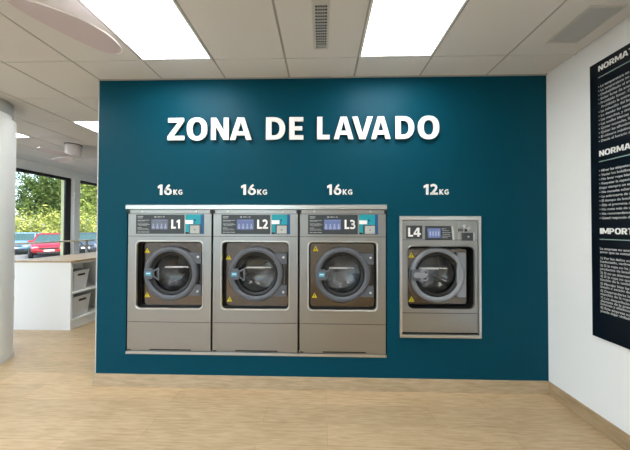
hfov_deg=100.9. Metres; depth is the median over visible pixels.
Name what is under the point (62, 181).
trim
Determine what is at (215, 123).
sign
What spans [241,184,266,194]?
sign
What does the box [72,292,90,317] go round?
storage basket
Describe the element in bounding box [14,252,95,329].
cabinet
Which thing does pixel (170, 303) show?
washing machine
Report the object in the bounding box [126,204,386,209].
rail
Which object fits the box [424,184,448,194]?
sign
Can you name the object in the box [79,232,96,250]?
car
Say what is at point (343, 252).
washing machine
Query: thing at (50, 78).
ceiling
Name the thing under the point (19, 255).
ground
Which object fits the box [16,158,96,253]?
wall
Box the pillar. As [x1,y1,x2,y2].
[0,98,16,363]
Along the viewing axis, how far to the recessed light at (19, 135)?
4.04 m
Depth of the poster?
1.82 m
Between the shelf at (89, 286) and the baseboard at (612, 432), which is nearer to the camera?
the baseboard at (612, 432)
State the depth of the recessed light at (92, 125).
3.57 m
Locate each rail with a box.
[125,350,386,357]
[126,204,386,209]
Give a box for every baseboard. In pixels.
[93,373,547,394]
[548,381,629,449]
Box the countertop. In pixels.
[14,252,95,262]
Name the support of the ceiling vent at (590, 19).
in the ceiling
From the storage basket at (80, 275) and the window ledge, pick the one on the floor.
the window ledge
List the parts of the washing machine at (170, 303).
handle, control panel, kick panel, panel, door panel, door, hinge rail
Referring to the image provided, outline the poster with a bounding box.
[590,43,629,349]
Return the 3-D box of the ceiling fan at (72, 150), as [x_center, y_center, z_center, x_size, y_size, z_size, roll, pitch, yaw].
[-4.110,-1.240,4.301,1.040,0.237,0.972,0,-1,1]
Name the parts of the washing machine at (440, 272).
number plate, handle, door, door panel, control panel, kick panel, panel, hinge plate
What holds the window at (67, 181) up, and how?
in the wall at (75, 177)
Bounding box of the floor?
[0,315,622,449]
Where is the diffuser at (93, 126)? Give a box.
[78,122,97,130]
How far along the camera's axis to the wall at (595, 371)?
2.08 m
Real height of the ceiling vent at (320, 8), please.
0.029 m
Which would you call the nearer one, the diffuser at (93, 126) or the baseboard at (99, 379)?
the baseboard at (99, 379)
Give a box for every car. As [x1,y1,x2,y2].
[15,232,39,251]
[28,233,60,257]
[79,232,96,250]
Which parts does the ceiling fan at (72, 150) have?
blade, blade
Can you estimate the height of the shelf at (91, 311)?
0.025 m
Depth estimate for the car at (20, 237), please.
18.29 m
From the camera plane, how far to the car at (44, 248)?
15.74 m
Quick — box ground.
[14,250,95,274]
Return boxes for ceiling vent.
[311,0,329,49]
[545,5,627,43]
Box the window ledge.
[15,239,93,252]
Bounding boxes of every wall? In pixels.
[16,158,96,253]
[96,76,548,380]
[546,16,629,434]
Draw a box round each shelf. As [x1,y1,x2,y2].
[72,283,95,294]
[72,307,95,321]
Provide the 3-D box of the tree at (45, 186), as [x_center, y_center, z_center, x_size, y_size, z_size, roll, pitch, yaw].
[-28.367,-2.689,26.648,5.442,9.557,4.695,0,-1,1]
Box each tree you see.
[15,171,60,219]
[29,175,60,232]
[54,179,96,222]
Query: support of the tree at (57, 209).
on the ground
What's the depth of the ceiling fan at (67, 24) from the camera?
1.52 m
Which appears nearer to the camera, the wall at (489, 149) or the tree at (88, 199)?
the wall at (489, 149)
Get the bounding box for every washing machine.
[127,210,213,350]
[212,210,299,352]
[299,210,386,353]
[399,216,481,338]
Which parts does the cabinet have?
panel, panel, rail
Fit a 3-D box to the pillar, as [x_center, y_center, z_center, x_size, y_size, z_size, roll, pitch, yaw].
[-3.709,0.063,2.793,0.648,2.877,0.648,0,-1,1]
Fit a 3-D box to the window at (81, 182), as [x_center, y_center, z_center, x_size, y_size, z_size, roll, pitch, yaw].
[-6.080,-0.007,7.467,0.040,2.280,1.677,0,-1,1]
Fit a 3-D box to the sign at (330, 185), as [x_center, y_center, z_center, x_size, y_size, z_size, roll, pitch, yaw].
[0.227,-0.328,2.396,0.233,0.102,0.006,0,-1,1]
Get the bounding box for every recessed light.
[16,133,31,137]
[72,121,97,132]
[79,0,211,59]
[359,0,467,56]
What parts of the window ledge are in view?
post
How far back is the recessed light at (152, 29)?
1.83 m
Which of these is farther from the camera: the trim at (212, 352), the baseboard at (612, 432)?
the trim at (212, 352)
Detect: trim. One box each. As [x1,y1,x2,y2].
[60,180,63,254]
[95,81,99,372]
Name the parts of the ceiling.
edge trim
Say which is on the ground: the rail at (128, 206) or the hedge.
the hedge
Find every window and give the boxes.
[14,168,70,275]
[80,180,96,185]
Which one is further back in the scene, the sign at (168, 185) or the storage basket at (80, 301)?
the storage basket at (80, 301)
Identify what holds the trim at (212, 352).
attached to the wall at (489, 149)
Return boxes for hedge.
[15,205,96,232]
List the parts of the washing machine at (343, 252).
handle, control panel, door panel, kick panel, door, panel, hinge rail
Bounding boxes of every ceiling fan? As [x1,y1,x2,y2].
[1,0,121,53]
[36,142,96,162]
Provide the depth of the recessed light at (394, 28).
1.82 m
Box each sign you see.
[158,184,182,194]
[167,115,438,140]
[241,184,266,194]
[327,184,351,194]
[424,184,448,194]
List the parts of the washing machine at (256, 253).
handle, control panel, kick panel, panel, door panel, door, hinge rail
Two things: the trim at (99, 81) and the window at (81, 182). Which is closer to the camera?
the trim at (99, 81)
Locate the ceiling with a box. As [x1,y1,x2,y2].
[0,0,629,175]
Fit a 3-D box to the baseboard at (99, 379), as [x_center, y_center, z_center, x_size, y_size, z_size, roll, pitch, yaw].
[0.006,1.448,2.376,4.147,0.116,0.014,0,-1,1]
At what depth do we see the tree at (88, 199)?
25.12 m
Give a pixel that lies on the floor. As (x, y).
(49, 399)
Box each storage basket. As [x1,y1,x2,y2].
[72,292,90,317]
[73,268,89,290]
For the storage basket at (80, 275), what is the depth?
3.96 m

